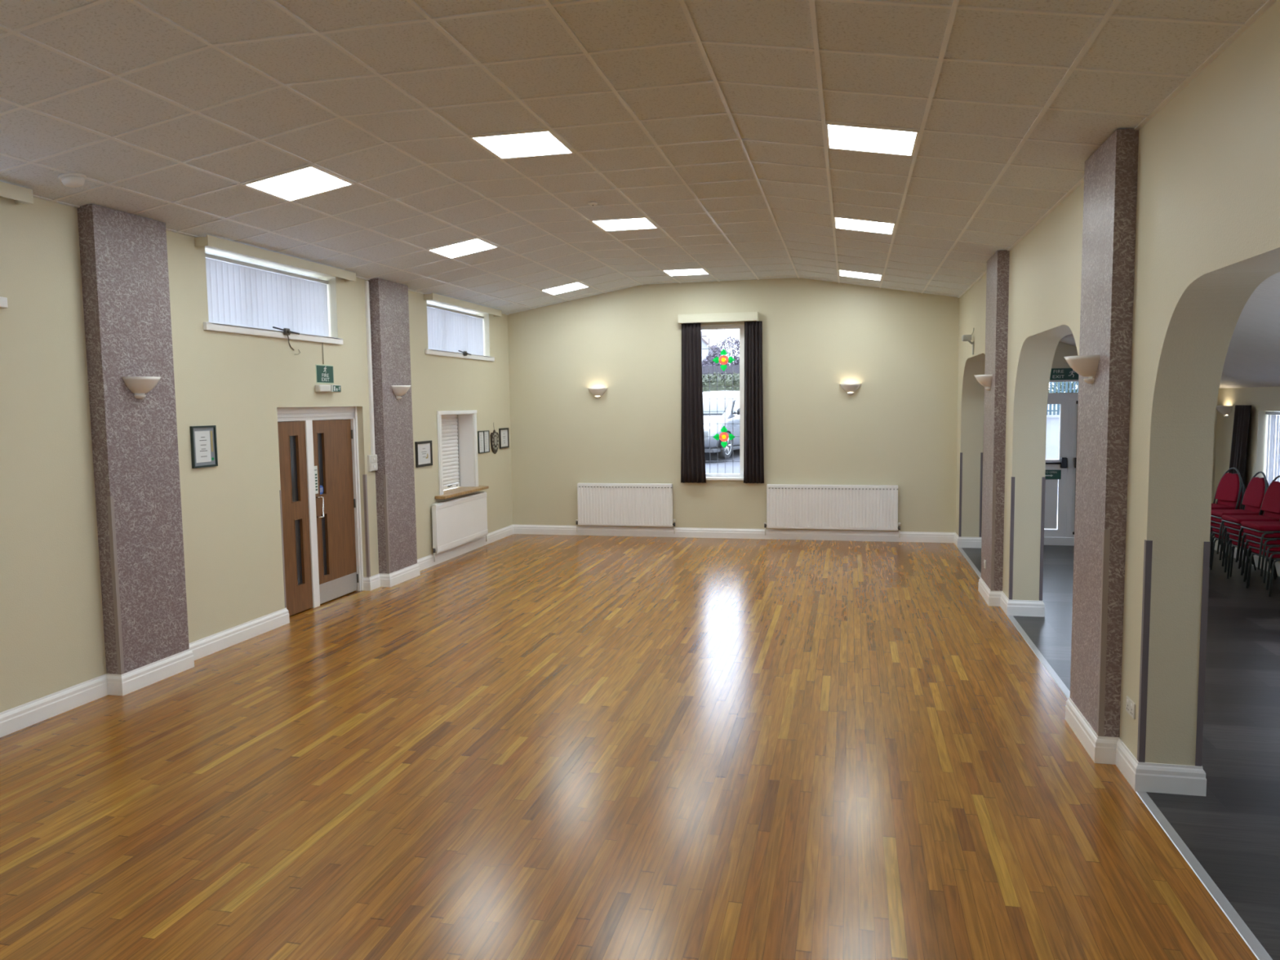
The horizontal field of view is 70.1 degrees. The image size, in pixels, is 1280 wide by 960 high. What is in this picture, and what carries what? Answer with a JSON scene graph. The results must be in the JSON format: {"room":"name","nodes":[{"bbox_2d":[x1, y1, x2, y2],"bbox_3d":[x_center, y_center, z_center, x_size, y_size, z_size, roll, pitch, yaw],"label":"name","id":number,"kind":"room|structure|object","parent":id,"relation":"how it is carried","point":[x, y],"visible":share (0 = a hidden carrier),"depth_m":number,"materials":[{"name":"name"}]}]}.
{"room":"community hall","nodes":[
{"label":"community hall","id":0,"kind":"room"},
{"bbox_2d":[0,195,512,712],"bbox_3d":[-4.077,-0.223,7.093,0.300,3.600,16.790,0,5,13],"label":"wall","id":1,"kind":"structure","parent":0,"point":[52,635],"depth_m":7.66,"materials":[{"name":"beige paint"}]},
{"bbox_2d":[0,181,33,204],"bbox_3d":[-4.365,-1.770,4.831,0.128,0.090,2.530,0,5,13],"label":"pelmet","id":2,"kind":"object","parent":1,"relation":"attached to","point":[21,195],"visible":1,"depth_m":5.93,"materials":[{"name":"beige wood"}]},
{"bbox_2d":[106,496,124,674],"bbox_3d":[-3.885,0.783,6.763,0.030,1.335,0.030,0,5,13],"label":"trim","id":3,"kind":"structure","parent":1,"relation":"attached to","point":[110,502],"depth_m":6.75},
{"bbox_2d":[77,204,189,674],"bbox_3d":[-3.873,-0.214,7.031,0.135,3.588,0.720,0,5,13],"label":"pillar","id":4,"kind":"structure","parent":1,"relation":"attached to","point":[124,263],"depth_m":6.92,"materials":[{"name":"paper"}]},
{"bbox_2d":[121,376,160,399],"bbox_3d":[-3.742,-0.700,6.933,0.158,0.166,0.316,0,5,13],"label":"wall sconce","id":5,"kind":"object","parent":1,"relation":"attached to","point":[139,386],"visible":1,"depth_m":6.87,"materials":[{"name":"ceramic"}]},
{"bbox_2d":[0,607,289,737],"bbox_3d":[-4.611,1.770,4.034,0.252,0.155,10.272,0,5,13],"label":"baseboard","id":6,"kind":"structure","parent":1,"relation":"attached to","point":[12,720],"depth_m":6.87,"materials":[{"name":"white paint"}]},
{"bbox_2d":[189,425,217,468],"bbox_3d":[-3.740,-0.287,7.834,0.022,0.355,0.300,0,5,13],"label":"picture frame","id":7,"kind":"object","parent":1,"relation":"attached to","point":[203,441],"visible":1,"depth_m":7.83,"materials":[{"name":"wood"}]},
{"bbox_2d":[203,251,342,344],"bbox_3d":[-3.623,-1.742,8.880,0.305,0.725,2.170,0,5,13],"label":"window","id":8,"kind":"structure","parent":1,"relation":"in","point":[206,326],"depth_m":8.67,"materials":[{"name":"white paint"}]},
{"bbox_2d":[204,253,328,337],"bbox_3d":[-3.603,-1.762,8.889,0.040,0.598,2.030,0,5,13],"label":"vertical blind","id":9,"kind":"object","parent":8,"relation":"attached to","point":[240,293],"visible":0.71,"depth_m":8.80,"materials":[{"name":"fabric"}]},
{"bbox_2d":[194,235,355,281],"bbox_3d":[-3.437,-2.121,8.858,0.128,0.090,2.375,0,5,13],"label":"pelmet","id":10,"kind":"object","parent":1,"relation":"attached to","point":[207,241],"visible":1,"depth_m":8.54,"materials":[{"name":"beige wood"}]},
{"bbox_2d":[279,489,286,608],"bbox_3d":[-3.510,0.680,8.953,0.022,1.165,0.022,0,5,13],"label":"trim","id":11,"kind":"structure","parent":1,"relation":"attached to","point":[280,490],"depth_m":8.95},
{"bbox_2d":[276,406,363,616],"bbox_3d":[-3.457,0.287,9.739,0.169,2.125,1.600,0,5,13],"label":"door","id":12,"kind":"structure","parent":1,"relation":"in","point":[319,460],"depth_m":9.77,"materials":[{"name":"brown wood"}]},
{"bbox_2d":[315,364,333,383],"bbox_3d":[-3.327,-1.118,9.644,0.007,0.192,0.326,0,5,13],"label":"exit sign","id":13,"kind":"object","parent":1,"relation":"attached to","point":[324,373],"visible":1,"depth_m":9.63,"materials":[{"name":"green plastic"}]},
{"bbox_2d":[315,342,341,392],"bbox_3d":[-3.293,-1.208,9.610,0.088,0.564,0.365,0,5,13],"label":"emergency light","id":14,"kind":"object","parent":1,"relation":"attached to","point":[318,388],"visible":1,"depth_m":9.60,"materials":[{"name":"white plastic"}]},
{"bbox_2d":[362,474,370,577],"bbox_3d":[-3.153,0.530,10.528,0.032,1.190,0.032,0,5,13],"label":"trim","id":15,"kind":"structure","parent":1,"relation":"attached to","point":[364,476],"depth_m":10.52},
{"bbox_2d":[364,280,375,454],"bbox_3d":[-3.113,-1.286,10.522,0.030,1.985,0.050,0,5,13],"label":"cable trunking","id":16,"kind":"object","parent":1,"relation":"attached to","point":[366,282],"visible":1,"depth_m":10.51,"materials":[{"name":"white paint"}]},
{"bbox_2d":[367,454,377,471],"bbox_3d":[-3.097,-0.198,10.582,0.048,0.190,0.170,0,5,13],"label":"switch box","id":17,"kind":"object","parent":1,"relation":"attached to","point":[372,465],"visible":1,"depth_m":10.54,"materials":[{"name":"white plastic"}]},
{"bbox_2d":[382,474,390,573],"bbox_3d":[-2.974,0.519,10.722,0.030,1.175,0.030,0,5,13],"label":"trim","id":18,"kind":"structure","parent":1,"relation":"attached to","point":[385,488],"depth_m":10.71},
{"bbox_2d":[368,278,417,573],"bbox_3d":[-2.963,-0.559,10.983,0.135,3.588,0.720,0,5,13],"label":"pillar","id":19,"kind":"structure","parent":1,"relation":"attached to","point":[388,300],"depth_m":10.84,"materials":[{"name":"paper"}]},
{"bbox_2d":[391,385,411,399],"bbox_3d":[-2.824,-1.047,10.919,0.158,0.166,0.316,0,5,13],"label":"wall sconce","id":20,"kind":"object","parent":1,"relation":"attached to","point":[398,390],"visible":1,"depth_m":10.84,"materials":[{"name":"ceramic"}]},
{"bbox_2d":[414,440,432,467],"bbox_3d":[-2.811,-0.341,11.881,0.022,0.330,0.445,0,5,13],"label":"picture frame","id":21,"kind":"object","parent":1,"relation":"attached to","point":[424,449],"visible":1,"depth_m":11.87,"materials":[{"name":"wood"}]},
{"bbox_2d":[431,491,488,561],"bbox_3d":[-2.538,0.627,12.915,0.104,0.760,1.816,0,5,13],"label":"radiator","id":22,"kind":"object","parent":1,"relation":"attached to","point":[457,522],"visible":1,"depth_m":12.74,"materials":[{"name":"metal"}]},
{"bbox_2d":[431,491,486,505],"bbox_3d":[-2.529,0.253,12.880,0.057,0.008,1.724,0,5,13],"label":"grille","id":23,"kind":"object","parent":22,"relation":"attached to","point":[481,494],"depth_m":12.85,"materials":[{"name":"metal"}]},
{"bbox_2d":[425,302,494,361],"bbox_3d":[-2.666,-2.104,13.036,0.305,0.725,2.320,0,5,13],"label":"window","id":24,"kind":"structure","parent":1,"relation":"in","point":[433,352],"depth_m":12.87,"materials":[{"name":"white paint"}]},
{"bbox_2d":[426,303,484,355],"bbox_3d":[-2.650,-2.123,13.030,0.040,0.598,2.100,0,5,13],"label":"vertical blind","id":25,"kind":"object","parent":24,"relation":"attached to","point":[449,330],"visible":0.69,"depth_m":13.02,"materials":[{"name":"fabric"}]},
{"bbox_2d":[435,409,488,499],"bbox_3d":[-2.659,-0.393,12.926,0.450,1.175,1.530,0,5,13],"label":"window","id":26,"kind":"structure","parent":1,"relation":"in","point":[457,436],"depth_m":13.40,"materials":[{"name":"white paint"}]},
{"bbox_2d":[440,414,458,485],"bbox_3d":[-2.818,-0.420,12.996,0.019,1.010,1.070,0,5,13],"label":"blind","id":27,"kind":"object","parent":26,"relation":"attached to","point":[450,423],"depth_m":13.26,"materials":[{"name":"white paint"}]},
{"bbox_2d":[423,293,502,316],"bbox_3d":[-2.480,-2.483,13.017,0.128,0.090,2.410,0,5,13],"label":"pelmet","id":28,"kind":"object","parent":1,"relation":"attached to","point":[433,296],"visible":1,"depth_m":12.71,"materials":[{"name":"beige wood"}]},
{"bbox_2d":[477,430,489,453],"bbox_3d":[-2.365,-0.578,13.820,0.020,0.335,0.410,0,5,13],"label":"picture frame","id":29,"kind":"object","parent":1,"relation":"attached to","point":[483,437],"visible":1,"depth_m":13.81,"materials":[{"name":"wood"}]},
{"bbox_2d":[489,422,498,453],"bbox_3d":[-2.265,-0.652,14.234,0.030,0.490,0.300,0,5,13],"label":"shield","id":30,"kind":"object","parent":1,"relation":"attached to","point":[495,435],"visible":1,"depth_m":14.21,"materials":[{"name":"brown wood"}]},
{"bbox_2d":[498,427,509,448],"bbox_3d":[-2.178,-0.671,14.629,0.022,0.320,0.380,0,5,13],"label":"picture frame","id":31,"kind":"object","parent":1,"relation":"attached to","point":[504,436],"visible":1,"depth_m":14.62,"materials":[{"name":"paper"}]},
{"bbox_2d":[0,0,1277,315],"bbox_3d":[-0.670,-2.137,6.013,7.400,0.463,16.740,0,5,13],"label":"ceiling","id":32,"kind":"structure","parent":0,"point":[704,121],"depth_m":5.54,"materials":[{"name":"tile"}]},
{"bbox_2d":[57,172,86,187],"bbox_3d":[-3.716,-1.960,5.978,0.158,0.078,0.159,1,5,19],"label":"smoke detector","id":33,"kind":"object","parent":32,"relation":"attached to","point":[72,180],"visible":1,"depth_m":5.94,"materials":[{"name":"plastic"}]},
{"bbox_2d":[243,164,354,201],"bbox_3d":[-2.563,-2.233,6.884,0.570,0.110,0.576,0,5,13],"label":"ceiling light","id":34,"kind":"object","parent":32,"relation":"attached to","point":[308,180],"visible":1,"depth_m":6.87,"materials":[{"name":"white paint"}]},
{"bbox_2d":[427,237,498,258],"bbox_3d":[-1.893,-2.486,9.797,0.570,0.110,0.576,0,5,13],"label":"ceiling light","id":35,"kind":"object","parent":32,"relation":"attached to","point":[452,251],"visible":1,"depth_m":9.78,"materials":[{"name":"white paint"}]},
{"bbox_2d":[469,129,574,159],"bbox_3d":[-0.824,-2.376,6.471,0.576,0.012,0.576,0,5,13],"label":"recessed light","id":36,"kind":"object","parent":32,"relation":"in","point":[535,143],"visible":1,"depth_m":6.45,"materials":[{"name":"white paint"}]},
{"bbox_2d":[540,281,589,294],"bbox_3d":[-1.088,-2.791,13.292,0.570,0.110,0.576,0,5,13],"label":"ceiling light","id":37,"kind":"object","parent":32,"relation":"attached to","point":[577,285],"visible":1,"depth_m":13.28,"materials":[{"name":"white paint"}]},
{"bbox_2d":[590,217,657,231],"bbox_3d":[-0.153,-2.630,9.384,0.576,0.012,0.576,0,5,13],"label":"recessed light","id":38,"kind":"object","parent":32,"relation":"in","point":[638,223],"visible":1,"depth_m":9.37,"materials":[{"name":"white paint"}]},
{"bbox_2d":[662,267,709,275],"bbox_3d":[0.652,-2.934,12.879,0.576,0.012,0.576,0,5,13],"label":"recessed light","id":39,"kind":"object","parent":32,"relation":"in","point":[687,271],"visible":1,"depth_m":12.87,"materials":[{"name":"white paint"}]},
{"bbox_2d":[838,269,882,280],"bbox_3d":[2.981,-2.775,12.357,0.570,0.106,0.576,0,5,13],"label":"ceiling light","id":40,"kind":"object","parent":32,"relation":"attached to","point":[842,273],"visible":1,"depth_m":12.34,"materials":[{"name":"white paint"}]},
{"bbox_2d":[833,216,895,234],"bbox_3d":[2.176,-2.471,8.861,0.570,0.106,0.576,0,5,13],"label":"ceiling light","id":41,"kind":"object","parent":32,"relation":"attached to","point":[858,224],"visible":1,"depth_m":8.84,"materials":[{"name":"white paint"}]},
{"bbox_2d":[825,122,919,156],"bbox_3d":[1.506,-2.217,5.948,0.570,0.106,0.576,0,5,13],"label":"ceiling light","id":42,"kind":"object","parent":32,"relation":"attached to","point":[839,136],"visible":1,"depth_m":5.92,"materials":[{"name":"white paint"}]},
{"bbox_2d":[0,533,1279,959],"bbox_3d":[0.987,1.639,5.961,10.700,0.050,16.540,0,5,13],"label":"floor","id":43,"kind":"structure","parent":0,"point":[516,746],"depth_m":5.12,"materials":[{"name":"brown wood"}]},
{"bbox_2d":[977,577,1044,617],"bbox_3d":[3.881,1.187,9.663,0.457,0.155,1.546,0,5,13],"label":"baseboard","id":44,"kind":"object","parent":43,"relation":"on","point":[994,598],"visible":0.65,"depth_m":8.93,"materials":[{"name":"white paint"}]},
{"bbox_2d":[1209,530,1249,567],"bbox_3d":[7.310,0.598,11.497,0.546,0.938,0.469,-1,5,-2],"label":"banquet chair","id":45,"kind":"object","parent":43,"relation":"on","point":[1213,538],"visible":0.06,"depth_m":11.29,"materials":[{"name":"metal"}]},
{"bbox_2d":[1209,528,1247,553],"bbox_3d":[7.279,0.526,11.490,0.546,0.938,0.469,-1,5,-2],"label":"banquet chair","id":46,"kind":"object","parent":45,"relation":"on","point":[1211,533],"visible":0.05,"depth_m":11.27,"materials":[{"name":"metal"}]},
{"bbox_2d":[1220,484,1246,555],"bbox_3d":[7.248,0.455,11.483,0.546,0.938,0.469,-1,5,-2],"label":"banquet chair","id":47,"kind":"object","parent":46,"relation":"on","point":[1244,489],"visible":0.09,"depth_m":11.30,"materials":[{"name":"fabric"}]},
{"bbox_2d":[1216,473,1244,550],"bbox_3d":[7.217,0.384,11.476,0.546,0.938,0.469,-1,5,-2],"label":"banquet chair","id":48,"kind":"object","parent":47,"relation":"on","point":[1219,501],"visible":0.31,"depth_m":11.35,"materials":[{"name":"fabric"}]},
{"bbox_2d":[1211,467,1241,509],"bbox_3d":[7.186,0.312,11.469,0.546,0.938,0.469,-1,5,-2],"label":"banquet chair","id":49,"kind":"object","parent":48,"relation":"on","point":[1229,486],"visible":0.57,"depth_m":11.40,"materials":[{"name":"fabric"}]},
{"bbox_2d":[1209,533,1277,577],"bbox_3d":[7.205,0.652,10.863,0.546,0.938,0.469,0,5,6],"label":"banquet chair","id":50,"kind":"object","parent":43,"relation":"on","point":[1216,536],"visible":0.21,"depth_m":11.03,"materials":[{"name":"metal"}]},
{"bbox_2d":[1209,527,1275,571],"bbox_3d":[7.175,0.581,10.860,0.546,0.938,0.469,0,5,6],"label":"banquet chair","id":51,"kind":"object","parent":50,"relation":"on","point":[1215,531],"visible":0.23,"depth_m":11.00,"materials":[{"name":"metal"}]},
{"bbox_2d":[1209,514,1262,564],"bbox_3d":[7.144,0.509,10.857,0.546,0.938,0.469,0,5,6],"label":"banquet chair","id":52,"kind":"object","parent":51,"relation":"on","point":[1213,525],"visible":0.09,"depth_m":10.91,"materials":[{"name":"fabric"}]},
{"bbox_2d":[1210,480,1268,558],"bbox_3d":[7.113,0.437,10.854,0.546,0.938,0.469,0,5,6],"label":"banquet chair","id":53,"kind":"object","parent":52,"relation":"on","point":[1247,508],"visible":0.22,"depth_m":10.82,"materials":[{"name":"fabric"}]},
{"bbox_2d":[1210,471,1266,552],"bbox_3d":[7.082,0.366,10.851,0.546,0.938,0.469,0,5,6],"label":"banquet chair","id":54,"kind":"object","parent":53,"relation":"on","point":[1255,491],"visible":0.53,"depth_m":10.77,"materials":[{"name":"fabric"}]},
{"bbox_2d":[1226,539,1275,586],"bbox_3d":[7.061,0.700,10.323,0.546,0.938,0.469,0,5,7],"label":"banquet chair","id":55,"kind":"object","parent":43,"relation":"on","point":[1234,543],"visible":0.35,"depth_m":10.54,"materials":[{"name":"metal"}]},
{"bbox_2d":[1224,533,1271,579],"bbox_3d":[7.030,0.628,10.320,0.546,0.938,0.469,0,5,7],"label":"banquet chair","id":56,"kind":"object","parent":55,"relation":"on","point":[1232,537],"visible":0.29,"depth_m":10.51,"materials":[{"name":"metal"}]},
{"bbox_2d":[1221,527,1269,573],"bbox_3d":[6.999,0.556,10.318,0.546,0.938,0.469,0,5,7],"label":"banquet chair","id":57,"kind":"object","parent":56,"relation":"on","point":[1231,531],"visible":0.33,"depth_m":10.48,"materials":[{"name":"metal"}]},
{"bbox_2d":[1218,511,1279,567],"bbox_3d":[6.969,0.485,10.316,0.546,0.938,0.469,0,5,7],"label":"banquet chair","id":58,"kind":"object","parent":57,"relation":"on","point":[1270,514],"visible":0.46,"depth_m":10.37,"materials":[{"name":"metal"}]},
{"bbox_2d":[1216,475,1279,560],"bbox_3d":[6.938,0.413,10.314,0.546,0.938,0.469,0,5,7],"label":"banquet chair","id":59,"kind":"object","parent":58,"relation":"on","point":[1271,500],"visible":0.69,"depth_m":10.29,"materials":[{"name":"fabric"}]},
{"bbox_2d":[1245,546,1279,596],"bbox_3d":[6.926,0.747,9.781,0.546,0.938,0.469,0,5,7],"label":"banquet chair","id":60,"kind":"object","parent":43,"relation":"on","point":[1255,552],"visible":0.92,"depth_m":9.67,"materials":[{"name":"metal"}]},
{"bbox_2d":[1243,540,1279,590],"bbox_3d":[6.895,0.675,9.779,0.546,0.938,0.469,0,5,7],"label":"banquet chair","id":61,"kind":"object","parent":60,"relation":"on","point":[1251,544],"visible":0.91,"depth_m":9.65,"materials":[{"name":"metal"}]},
{"bbox_2d":[1240,533,1279,583],"bbox_3d":[6.864,0.604,9.777,0.546,0.938,0.469,0,5,7],"label":"banquet chair","id":62,"kind":"object","parent":61,"relation":"on","point":[1273,544],"visible":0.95,"depth_m":9.62,"materials":[{"name":"metal"}]},
{"bbox_2d":[1238,527,1279,576],"bbox_3d":[6.834,0.532,9.774,0.546,0.938,0.469,0,5,7],"label":"banquet chair","id":63,"kind":"object","parent":62,"relation":"on","point":[1274,536],"visible":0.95,"depth_m":9.63,"materials":[{"name":"metal"}]},
{"bbox_2d":[1235,520,1279,569],"bbox_3d":[6.803,0.460,9.772,0.546,0.938,0.469,0,5,7],"label":"banquet chair","id":64,"kind":"object","parent":63,"relation":"on","point":[1274,526],"visible":0.99,"depth_m":9.70,"materials":[{"name":"fabric"}]},
{"bbox_2d":[507,277,1217,533],"bbox_3d":[2.952,-1.211,13.880,10.950,4.250,0.300,0,5,13],"label":"wall","id":65,"kind":"structure","parent":0,"point":[900,426],"depth_m":13.97,"materials":[{"name":"beige paint"}]},
{"bbox_2d":[575,483,675,533],"bbox_3d":[-0.239,0.448,14.553,1.636,0.790,0.100,0,5,13],"label":"radiator","id":66,"kind":"object","parent":65,"relation":"attached to","point":[633,504],"visible":1,"depth_m":14.50,"materials":[{"name":"metal"}]},
{"bbox_2d":[363,524,982,591],"bbox_3d":[0.993,1.029,11.977,7.630,0.155,4.649,0,5,13],"label":"baseboard","id":67,"kind":"structure","parent":65,"relation":"attached to","point":[393,579],"depth_m":13.95,"materials":[{"name":"white paint"}]},
{"bbox_2d":[677,311,758,324],"bbox_3d":[1.193,-2.473,13.935,1.220,0.130,0.164,0,5,13],"label":"pelmet","id":68,"kind":"object","parent":65,"relation":"attached to","point":[748,316],"visible":1,"depth_m":13.86,"materials":[{"name":"beige wood"}]},
{"bbox_2d":[680,323,706,483],"bbox_3d":[0.817,-1.183,14.135,0.405,2.462,0.074,0,5,13],"label":"curtain","id":69,"kind":"object","parent":68,"relation":"hanging from","point":[692,435],"visible":1,"depth_m":14.14,"materials":[{"name":"black fabric"}]},
{"bbox_2d":[743,320,764,483],"bbox_3d":[1.734,-1.177,13.925,0.315,2.462,0.074,0,5,13],"label":"curtain","id":70,"kind":"object","parent":68,"relation":"hanging from","point":[753,459],"visible":1,"depth_m":13.93,"materials":[{"name":"black fabric"}]},
{"bbox_2d":[700,324,744,480],"bbox_3d":[1.225,-1.198,14.222,0.890,2.390,0.270,0,5,13],"label":"window","id":71,"kind":"structure","parent":65,"relation":"in","point":[722,360],"depth_m":14.25,"materials":[{"name":"white paint"}]},
{"bbox_2d":[764,484,900,537],"bbox_3d":[2.900,0.465,13.832,2.026,0.790,0.100,0,5,13],"label":"radiator","id":72,"kind":"object","parent":65,"relation":"attached to","point":[788,506],"visible":1,"depth_m":13.78,"materials":[{"name":"metal"}]},
{"bbox_2d":[767,484,897,485],"bbox_3d":[2.891,0.076,13.784,1.934,0.008,0.057,0,5,13],"label":"grille","id":73,"kind":"object","parent":72,"relation":"attached to","point":[767,484],"depth_m":13.83,"materials":[{"name":"metal"}]},
{"bbox_2d":[1044,379,1078,545],"bbox_3d":[6.143,-0.246,13.036,1.760,2.385,0.155,0,5,13],"label":"door","id":74,"kind":"structure","parent":65,"relation":"in","point":[1060,473],"depth_m":13.08,"materials":[{"name":"white plastic"}]},
{"bbox_2d":[1049,368,1078,380],"bbox_3d":[6.073,-1.505,12.962,0.470,0.165,0.037,0,5,13],"label":"exit sign","id":75,"kind":"object","parent":65,"relation":"attached to","point":[1056,374],"visible":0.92,"depth_m":12.96,"materials":[{"name":"green plastic"}]},
{"bbox_2d":[955,0,1279,765],"bbox_3d":[2.950,-0.225,5.321,0.300,3.720,16.490,0,5,13],"label":"wall","id":76,"kind":"structure","parent":0,"point":[1207,225],"depth_m":4.79,"materials":[{"name":"beige paint"}]},
{"bbox_2d":[958,452,962,537],"bbox_3d":[4.578,0.210,13.035,0.030,1.207,0.030,0,5,13],"label":"trim","id":77,"kind":"structure","parent":76,"relation":"attached to","point":[961,453],"depth_m":13.03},
{"bbox_2d":[978,452,982,537],"bbox_3d":[4.846,0.212,12.973,0.030,1.207,0.030,0,5,13],"label":"trim","id":78,"kind":"structure","parent":76,"relation":"attached to","point":[981,453],"depth_m":12.96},
{"bbox_2d":[974,374,992,391],"bbox_3d":[3.575,-1.014,9.542,0.158,0.166,0.316,0,5,13],"label":"wall sconce","id":79,"kind":"object","parent":76,"relation":"attached to","point":[985,380],"visible":1,"depth_m":9.45,"materials":[{"name":"ceramic"}]},
{"bbox_2d":[990,472,995,591],"bbox_3d":[3.611,0.532,9.331,0.030,1.211,0.030,0,5,13],"label":"trim","id":80,"kind":"structure","parent":76,"relation":"attached to","point":[993,489],"depth_m":9.32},
{"bbox_2d":[981,249,1009,591],"bbox_3d":[3.722,-0.527,9.581,0.117,3.588,0.740,0,5,13],"label":"pillar","id":81,"kind":"structure","parent":76,"relation":"attached to","point":[997,266],"depth_m":9.30,"materials":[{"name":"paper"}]},
{"bbox_2d":[1008,476,1014,599],"bbox_3d":[3.628,0.570,8.908,0.030,1.207,0.030,0,5,13],"label":"trim","id":82,"kind":"structure","parent":76,"relation":"attached to","point":[1012,483],"depth_m":8.89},
{"bbox_2d":[1007,615,1070,699],"bbox_3d":[3.326,1.439,7.650,0.054,0.004,2.640,0,5,13],"label":"trim","id":83,"kind":"structure","parent":76,"relation":"attached to","point":[1056,678],"depth_m":7.42,"materials":[{"name":"metal"}]},
{"bbox_2d":[1039,476,1045,600],"bbox_3d":[3.896,0.572,8.847,0.030,1.207,0.030,0,5,13],"label":"trim","id":84,"kind":"structure","parent":76,"relation":"attached to","point":[1043,478],"depth_m":8.83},
{"bbox_2d":[1063,355,1099,383],"bbox_3d":[2.647,-0.663,5.512,0.158,0.166,0.316,0,5,13],"label":"wall sconce","id":85,"kind":"object","parent":76,"relation":"attached to","point":[1086,366],"visible":1,"depth_m":5.43,"materials":[{"name":"ceramic"}]},
{"bbox_2d":[1096,528,1110,736],"bbox_3d":[2.676,0.886,5.272,0.030,1.211,0.030,0,5,13],"label":"trim","id":86,"kind":"structure","parent":76,"relation":"attached to","point":[1106,533],"depth_m":5.26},
{"bbox_2d":[1070,128,1138,737],"bbox_3d":[2.784,-0.172,5.508,0.117,3.588,0.710,0,5,13],"label":"pillar","id":87,"kind":"structure","parent":76,"relation":"attached to","point":[1110,173],"depth_m":5.27,"materials":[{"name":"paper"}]},
{"bbox_2d":[1065,697,1206,795],"bbox_3d":[2.949,1.540,5.614,0.457,0.155,1.486,0,5,13],"label":"baseboard","id":88,"kind":"structure","parent":76,"relation":"attached to","point":[1174,779],"depth_m":4.93,"materials":[{"name":"white paint"}]},
{"bbox_2d":[1137,539,1152,762],"bbox_3d":[2.703,0.920,4.888,0.030,1.207,0.030,0,5,13],"label":"trim","id":89,"kind":"structure","parent":76,"relation":"attached to","point":[1148,550],"depth_m":4.88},
{"bbox_2d":[1195,541,1210,766],"bbox_3d":[2.970,0.922,4.827,0.030,1.207,0.030,0,5,13],"label":"trim","id":90,"kind":"structure","parent":76,"relation":"attached to","point":[1206,548],"depth_m":4.81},
{"bbox_2d":[1135,791,1272,959],"bbox_3d":[2.388,1.794,3.577,0.054,0.004,2.750,0,5,13],"label":"trim","id":91,"kind":"structure","parent":76,"relation":"attached to","point":[1228,909],"depth_m":3.98,"materials":[{"name":"metal"}]},
{"bbox_2d":[1059,271,1279,388],"bbox_3d":[4.739,-1.088,4.834,3.435,1.245,16.690,0,5,13],"label":"ceiling","id":92,"kind":"structure","parent":0,"point":[1252,359],"depth_m":8.83,"materials":[{"name":"white paint"}]},
{"bbox_2d":[1213,386,1279,562],"bbox_3d":[6.277,0.474,4.616,0.300,2.360,16.490,0,5,13],"label":"wall","id":93,"kind":"structure","parent":0,"point":[1261,400],"depth_m":11.54,"materials":[{"name":"beige paint"}]},
{"bbox_2d":[1228,404,1251,485],"bbox_3d":[7.690,-0.352,11.736,0.080,1.215,0.590,0,5,13],"label":"curtain","id":94,"kind":"object","parent":93,"relation":"hanging from","point":[1238,455],"visible":0.68,"depth_m":11.62,"materials":[{"name":"black fabric"}]},
{"bbox_2d":[1213,538,1279,576],"bbox_3d":[5.706,1.569,4.842,0.899,0.155,16.489,0,5,13],"label":"baseboard","id":95,"kind":"structure","parent":93,"relation":"attached to","point":[1255,557],"depth_m":11.29,"materials":[{"name":"white paint"}]},
{"bbox_2d":[1273,410,1279,481],"bbox_3d":[7.514,-0.269,10.157,0.280,0.980,2.430,0,5,13],"label":"window","id":96,"kind":"structure","parent":93,"relation":"in","point":[1274,411],"depth_m":11.26,"materials":[{"name":"white paint"}]},
{"bbox_2d":[1265,411,1279,485],"bbox_3d":[7.494,-0.277,10.161,0.040,0.938,2.400,0,5,13],"label":"vertical blind","id":97,"kind":"object","parent":96,"relation":"attached to","point":[1273,426],"visible":0.78,"depth_m":11.11,"materials":[{"name":"fabric"}]},
{"label":"outside","id":98,"kind":"structure","parent":0,"visible":0},
{"bbox_2d":[444,404,1059,485],"bbox_3d":[12.015,-5.402,76.345,140.000,1.010,125.450,0,5,13],"label":"ground","id":99,"kind":"structure","parent":98,"point":[717,464],"depth_m":21.89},
{"bbox_2d":[702,332,721,364],"bbox_3d":[4.854,-13.555,104.806,8.800,10.650,8.600,0,5,13],"label":"house","id":100,"kind":"structure","parent":99,"relation":"on","point":[704,338],"depth_m":100.15,"materials":[{"name":"tile"}]},
{"bbox_2d":[702,372,739,391],"bbox_3d":[2.222,-2.240,27.096,10.063,1.968,1.224,0,5,13],"label":"hedge","id":101,"kind":"object","parent":99,"relation":"on","point":[706,380],"visible":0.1,"depth_m":26.73,"materials":[{"name":"green plant"}]},
{"bbox_2d":[702,336,739,377],"bbox_3d":[6.149,-6.671,57.849,4.699,4.881,2.795,-1,5,-5],"label":"tree","id":102,"kind":"object","parent":99,"relation":"on","point":[710,357],"visible":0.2,"depth_m":57.36,"materials":[{"name":"white plant"}]},
{"bbox_2d":[702,364,739,378],"bbox_3d":[3.054,-3.034,32.052,14.390,2.150,0.125,0,5,13],"label":"fence","id":103,"kind":"object","parent":99,"relation":"on","point":[708,369],"visible":0.05,"depth_m":31.98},
{"bbox_2d":[702,390,739,458],"bbox_3d":[1.803,-1.405,22.505,2.208,1.598,4.247,2,5,28],"label":"car","id":104,"kind":"object","parent":99,"relation":"on","point":[716,447],"visible":0.25,"depth_m":21.34,"materials":[{"name":"silver metal"}]},
{"bbox_2d":[1046,382,1078,414],"bbox_3d":[15.003,-2.962,31.344,8.000,1.600,0.120,0,5,13],"label":"metal railing","id":105,"kind":"object","parent":99,"relation":"on","point":[1050,410],"visible":0.02,"depth_m":31.44,"materials":[{"name":"white metal"}]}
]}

